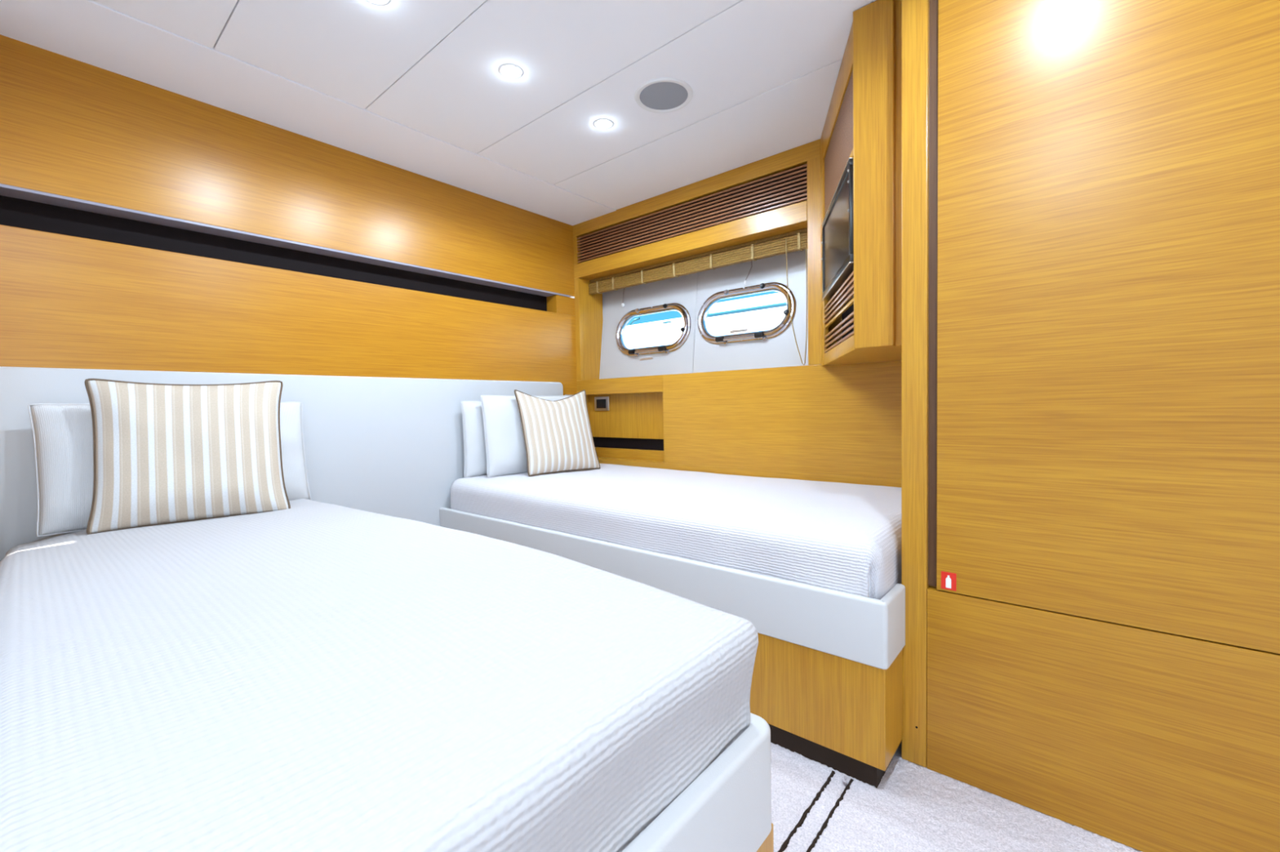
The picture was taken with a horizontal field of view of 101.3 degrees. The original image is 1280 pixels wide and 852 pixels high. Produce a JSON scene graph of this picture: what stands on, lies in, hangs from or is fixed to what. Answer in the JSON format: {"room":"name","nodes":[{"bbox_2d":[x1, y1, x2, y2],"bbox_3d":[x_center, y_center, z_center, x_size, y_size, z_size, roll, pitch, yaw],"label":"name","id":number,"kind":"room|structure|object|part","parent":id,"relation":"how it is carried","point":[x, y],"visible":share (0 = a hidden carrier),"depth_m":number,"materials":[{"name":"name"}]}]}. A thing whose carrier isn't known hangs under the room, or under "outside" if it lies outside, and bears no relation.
{"room":"yacht cabin bedroom","nodes":[
{"label":"yacht cabin bedroom","id":0,"kind":"room"},
{"bbox_2d":[0,34,577,395],"bbox_3d":[-1.630,-0.149,2.147,0.154,2.193,3.680,1,3,40],"label":"wall","id":1,"kind":"structure","parent":0,"point":[144,226],"depth_m":2.08,"materials":[{"name":"brown wood"}]},
{"bbox_2d":[0,366,563,562],"bbox_3d":[-1.242,0.199,2.473,0.032,0.857,2.324,1,3,40],"label":"headboard","id":2,"kind":"object","parent":1,"relation":"attached to","point":[384,446],"visible":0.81,"depth_m":2.37,"materials":[{"name":"grey leather"}]},
{"bbox_3d":[-1.611,0.150,2.135,0.095,1.596,3.660,1,3,40],"label":"panel","id":3,"kind":"part","parent":1,"relation":"part of","materials":[{"name":"brown wood"}]},
{"bbox_3d":[-0.505,-0.778,3.426,0.094,0.114,0.185,1,3,40],"label":"panel","id":4,"kind":"part","parent":1,"relation":"part of","materials":[{"name":"brown wood"}]},
{"bbox_2d":[0,0,876,226],"bbox_3d":[0.172,-1.269,0.886,4.510,0.103,4.280,1,3,40],"label":"ceiling","id":5,"kind":"structure","parent":0,"point":[417,86],"depth_m":1.85,"materials":[{"name":"white paint"}]},
{"bbox_3d":[-0.041,-1.197,0.257,3.919,0.012,0.467,1,3,40],"label":"panel","id":6,"kind":"part","parent":5,"relation":"part of","materials":[{"name":"white paint"}]},
{"bbox_3d":[0.263,-1.217,0.615,3.919,0.012,0.467,1,3,40],"label":"panel","id":7,"kind":"part","parent":5,"relation":"part of","materials":[{"name":"white paint"}]},
{"bbox_2d":[365,0,391,5],"bbox_3d":[-0.753,-1.224,1.489,0.086,0.003,0.086,1,3,40],"label":"recessed light","id":8,"kind":"object","parent":5,"relation":"in","point":[383,2],"visible":1,"depth_m":1.52,"materials":[{"name":"white plastic"}]},
{"bbox_2d":[498,63,523,79],"bbox_3d":[-0.453,-1.244,1.843,0.086,0.003,0.086,1,3,40],"label":"recessed light","id":9,"kind":"object","parent":5,"relation":"in","point":[512,70],"visible":1,"depth_m":1.84,"materials":[{"name":"white plastic"}]},
{"bbox_3d":[0.575,-1.238,0.983,3.919,0.012,0.492,1,3,40],"label":"panel","id":10,"kind":"part","parent":5,"relation":"part of","materials":[{"name":"white paint"}]},
{"bbox_2d":[593,118,613,129],"bbox_3d":[-0.153,-1.264,2.198,0.086,0.003,0.086,1,3,40],"label":"recessed light","id":11,"kind":"object","parent":5,"relation":"in","point":[600,123],"visible":1,"depth_m":2.19,"materials":[{"name":"white plastic"}]},
{"bbox_2d":[634,77,693,113],"bbox_3d":[0.090,-1.258,2.005,0.224,0.008,0.224,1,3,40],"label":"ceiling speaker","id":12,"kind":"object","parent":5,"relation":"attached to","point":[661,95],"visible":1,"depth_m":1.99,"materials":[{"name":"white plastic"}]},
{"bbox_2d":[640,81,688,110],"bbox_3d":[0.090,-1.259,2.005,0.185,0.005,0.185,1,3,40],"label":"grille","id":13,"kind":"object","parent":12,"relation":"attached to","point":[654,95],"depth_m":2.00,"materials":[{"name":"grey metal"}]},
{"bbox_3d":[0.885,-1.258,1.348,3.919,0.012,0.462,1,3,40],"label":"panel","id":14,"kind":"part","parent":5,"relation":"part of","materials":[{"name":"white paint"}]},
{"bbox_3d":[1.194,-1.278,1.714,3.919,0.012,0.490,1,3,40],"label":"panel","id":15,"kind":"part","parent":5,"relation":"part of","materials":[{"name":"white paint"}]},
{"bbox_2d":[599,248,808,378],"bbox_3d":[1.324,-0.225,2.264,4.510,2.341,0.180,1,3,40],"label":"window surround","id":16,"kind":"structure","parent":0,"point":[695,355],"depth_m":3.03,"materials":[{"name":"grey paint"}]},
{"bbox_2d":[615,302,690,360],"bbox_3d":[0.069,-0.584,3.291,0.600,0.334,0.112,1,3,40],"label":"window","id":17,"kind":"structure","parent":16,"relation":"in","point":[621,326],"depth_m":3.26,"materials":[{"name":"silver metal"}]},
{"bbox_2d":[697,282,795,345],"bbox_3d":[0.565,-0.607,2.873,0.600,0.312,0.112,1,3,40],"label":"window","id":18,"kind":"structure","parent":16,"relation":"in","point":[781,288],"depth_m":2.84,"materials":[{"name":"silver metal"}]},
{"bbox_3d":[0.541,-0.521,2.877,0.110,0.016,0.004,1,3,40],"label":"maker plate","id":19,"kind":"part","parent":18,"relation":"part of","materials":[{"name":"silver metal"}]},
{"bbox_3d":[0.640,-0.657,2.843,0.790,0.794,0.125,1,3,40],"label":"panel","id":20,"kind":"part","parent":16,"relation":"part of","materials":[{"name":"grey paint"}]},
{"bbox_2d":[573,138,901,487],"bbox_3d":[0.574,-0.220,2.887,2.260,2.191,0.400,1,3,40],"label":"wall","id":21,"kind":"structure","parent":0,"point":[842,424],"depth_m":2.68,"materials":[{"name":"brown wood"}]},
{"bbox_2d":[594,396,608,410],"bbox_3d":[-0.251,-0.145,3.424,0.128,0.092,0.012,1,3,40],"label":"switch plate","id":22,"kind":"object","parent":21,"relation":"attached to","point":[601,403],"visible":1,"depth_m":3.42,"materials":[{"name":"black plastic"}]},
{"bbox_3d":[-0.135,-0.248,3.243,0.718,0.097,0.030,1,3,40],"label":"sill rail","id":23,"kind":"part","parent":21,"relation":"part of","materials":[{"name":"brown wood"}]},
{"bbox_2d":[621,288,624,306],"bbox_3d":[-0.105,-0.875,3.455,0.022,0.190,0.051,1,3,40],"label":"blind cord","id":24,"kind":"object","parent":21,"relation":"hanging from","point":[623,304],"visible":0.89,"depth_m":3.45,"materials":[{"name":"beige"}]},
{"bbox_3d":[-0.066,0.185,3.307,0.726,0.079,0.020,1,3,40],"label":"niche rail","id":25,"kind":"part","parent":21,"relation":"part of","materials":[{"name":"brown wood"}]},
{"bbox_2d":[573,166,807,264],"bbox_3d":[0.180,-1.136,2.933,1.580,0.217,0.040,1,3,40],"label":"air vent","id":26,"kind":"object","parent":21,"relation":"in","point":[766,193],"depth_m":2.81,"materials":[{"name":"brown wood"}]},
{"bbox_3d":[0.177,-1.001,2.936,1.575,0.092,0.030,1,3,40],"label":"header rail","id":27,"kind":"part","parent":21,"relation":"part of","materials":[{"name":"brown wood"}]},
{"bbox_3d":[0.434,-1.263,2.705,2.260,0.086,0.030,1,3,40],"label":"rail","id":28,"kind":"part","parent":21,"relation":"part of","materials":[{"name":"brown wood"}]},
{"bbox_2d":[588,227,807,365],"bbox_3d":[0.257,-0.630,3.003,1.525,0.658,0.067,1,3,40],"label":"bamboo blind","id":29,"kind":"object","parent":21,"relation":"attached to","point":[795,241],"visible":0.95,"depth_m":2.85,"materials":[{"name":"beige wood"}]},
{"bbox_3d":[0.259,-0.950,3.001,1.525,0.018,0.040,1,3,40],"label":"head rail","id":30,"kind":"part","parent":29,"relation":"part of","materials":[{"name":"brown wood"}]},
{"bbox_3d":[0.759,-0.604,2.546,0.105,0.622,0.011,1,3,36],"label":"pull cord","id":31,"kind":"part","parent":29,"relation":"part of","materials":[{"name":"fabric"}]},
{"bbox_2d":[744,261,752,284],"bbox_3d":[0.596,-0.867,2.860,0.049,0.189,0.046,0,3,31],"label":"blind cord","id":32,"kind":"object","parent":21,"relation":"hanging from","point":[751,261],"visible":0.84,"depth_m":2.84,"materials":[{"name":"beige fabric"}]},
{"bbox_3d":[0.731,-0.033,2.521,1.542,0.504,0.030,1,3,40],"label":"panel","id":33,"kind":"part","parent":21,"relation":"part of","materials":[{"name":"brown wood"}]},
{"bbox_2d":[820,0,901,366],"bbox_3d":[0.803,-0.763,1.942,0.536,1.016,0.703,1,3,40],"label":"upper cabinet","id":34,"kind":"object","parent":21,"relation":"attached to","point":[863,123],"visible":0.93,"depth_m":1.58,"materials":[{"name":"brown wood"}]},
{"bbox_2d":[821,157,853,301],"bbox_3d":[0.746,-0.699,1.974,0.044,0.330,0.630,-1,2,12],"label":"television","id":35,"kind":"object","parent":34,"relation":"attached to","point":[837,237],"visible":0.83,"depth_m":1.89,"materials":[{"name":"black plastic"}]},
{"bbox_3d":[0.738,-1.209,1.954,0.020,0.124,0.660,-1,2,12],"label":"rail","id":36,"kind":"part","parent":34,"relation":"part of","materials":[{"name":"brown wood"}]},
{"bbox_3d":[0.744,-0.876,1.967,0.020,0.023,0.660,-1,2,12],"label":"rail","id":37,"kind":"part","parent":34,"relation":"part of","materials":[{"name":"brown wood"}]},
{"bbox_3d":[0.752,-0.420,1.985,0.010,0.012,0.660,-1,2,12],"label":"slot rail","id":38,"kind":"part","parent":34,"relation":"part of","materials":[{"name":"brown wood"}]},
{"bbox_3d":[0.756,-0.280,1.990,0.020,0.049,0.660,-1,2,12],"label":"rail","id":39,"kind":"part","parent":34,"relation":"part of","materials":[{"name":"brown wood"}]},
{"bbox_3d":[0.707,-0.747,1.583,0.115,1.016,0.030,1,3,40],"label":"panel","id":40,"kind":"part","parent":34,"relation":"part of","materials":[{"name":"brown wood"}]},
{"bbox_2d":[770,742,1142,851],"bbox_3d":[0.070,0.988,0.803,4.410,0.081,3.730,1,3,40],"label":"floor","id":41,"kind":"structure","parent":0,"point":[816,807],"depth_m":1.26,"materials":[{"name":"beige carpet"}]},
{"bbox_2d":[439,506,905,788],"bbox_3d":[0.120,0.658,2.393,2.155,0.497,1.004,1,3,40],"label":"bed","id":42,"kind":"object","parent":41,"relation":"on","point":[827,683],"visible":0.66,"depth_m":1.46,"materials":[{"name":"grey leather"}]},
{"bbox_3d":[-0.150,0.512,2.071,2.155,0.170,0.175,1,3,40],"label":"frame","id":43,"kind":"part","parent":42,"relation":"part of","materials":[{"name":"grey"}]},
{"bbox_2d":[868,571,870,597],"bbox_3d":[0.114,0.401,2.411,2.110,0.243,0.952,1,3,40],"label":"mattress","id":44,"kind":"object","parent":42,"relation":"on","point":[869,571],"visible":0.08,"depth_m":1.39,"materials":[{"name":"white"}]},
{"bbox_2d":[449,463,901,599],"bbox_3d":[0.134,0.392,2.385,2.081,0.268,0.983,1,3,40],"label":"bedspread","id":45,"kind":"object","parent":44,"relation":"on","point":[825,535],"visible":0.77,"depth_m":1.85,"materials":[{"name":"white fabric"}]},
{"bbox_2d":[461,400,487,478],"bbox_3d":[-0.704,0.056,2.987,0.094,0.402,0.677,1,3,40],"label":"pillow","id":46,"kind":"object","parent":45,"relation":"on","point":[474,445],"visible":0.28,"depth_m":2.76,"materials":[{"name":"white fabric"}]},
{"bbox_2d":[480,395,572,477],"bbox_3d":[-0.592,0.039,2.974,0.127,0.429,0.658,1,3,40],"label":"pillow","id":47,"kind":"object","parent":45,"relation":"on","point":[505,449],"visible":0.48,"depth_m":2.78,"materials":[{"name":"white fabric"}]},
{"bbox_2d":[514,390,600,476],"bbox_3d":[-0.447,0.025,2.900,0.448,0.455,0.178,-3,3,-38],"label":"cushion","id":48,"kind":"object","parent":45,"relation":"on","point":[557,435],"visible":1,"depth_m":2.84,"materials":[{"name":"beige fabric"}]},
{"bbox_2d":[621,712,773,851],"bbox_3d":[-0.870,0.723,1.222,2.159,0.497,0.837,1,3,40],"label":"bed","id":49,"kind":"object","parent":41,"relation":"on","point":[727,807],"visible":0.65,"depth_m":0.72,"materials":[{"name":"grey leather"}]},
{"bbox_2d":[901,0,1279,851],"bbox_3d":[1.789,-0.166,1.051,2.131,2.180,0.829,1,3,40],"label":"wall panel","id":50,"kind":"object","parent":41,"relation":"on","point":[1091,188],"visible":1,"depth_m":1.17,"materials":[{"name":"brown wood"}]},
{"bbox_3d":[0.743,-0.160,1.415,0.063,2.180,0.030,1,3,40],"label":"corner post","id":51,"kind":"part","parent":50,"relation":"part of","materials":[{"name":"brown wood"}]},
{"bbox_2d":[941,571,956,591],"bbox_3d":[0.806,0.405,1.371,0.035,0.046,0.002,1,3,40],"label":"sticker","id":52,"kind":"object","parent":50,"relation":"attached to","point":[948,580],"visible":1,"depth_m":1.37,"materials":[{"name":"red"}]},
{"bbox_3d":[1.568,0.694,0.762,2.058,0.494,0.030,1,3,40],"label":"panel","id":53,"kind":"part","parent":50,"relation":"part of","materials":[{"name":"brown wood"}]},
{"bbox_3d":[1.556,-0.397,0.713,2.035,1.683,0.030,1,3,40],"label":"door","id":54,"kind":"part","parent":50,"relation":"part of","materials":[{"name":"brown wood"}]},
{"label":"outside","id":55,"kind":"structure","parent":0,"visible":0},
{"bbox_2d":[623,293,786,348],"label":"porthole window","id":56,"kind":"structure","parent":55,"point":[762,313],"depth_m":7.54,"materials":[{"name":"white"}]},
{"bbox_3d":[-0.094,-1.706,8.697,0.226,0.172,0.044,1,3,40],"label":"grab rail","id":57,"kind":"part","parent":56,"relation":"part of","materials":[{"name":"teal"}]},
{"bbox_3d":[-0.894,0.482,1.231,2.094,0.213,0.709,1,3,40],"label":"mattress","id":58,"kind":"object","parent":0,"visible":0},
{"bbox_2d":[0,498,758,851],"bbox_3d":[-0.851,0.438,1.206,2.093,0.307,0.854,1,3,40],"label":"bedspread","id":59,"kind":"object","parent":58,"relation":"on","point":[309,676],"visible":0.92,"depth_m":0.64,"materials":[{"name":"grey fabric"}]},
{"bbox_2d":[27,401,311,537],"bbox_3d":[-1.601,0.117,1.869,0.170,0.403,0.737,1,3,40],"label":"pillow","id":60,"kind":"object","parent":59,"relation":"on","point":[63,433],"visible":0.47,"depth_m":1.62,"materials":[{"name":"white fabric"}]},
{"bbox_2d":[84,378,290,534],"bbox_3d":[-1.481,0.081,1.746,0.510,0.475,0.178,-3,3,-38],"label":"cushion","id":61,"kind":"object","parent":59,"relation":"on","point":[163,453],"visible":0.96,"depth_m":1.69,"materials":[{"name":"beige fabric"}]}
]}

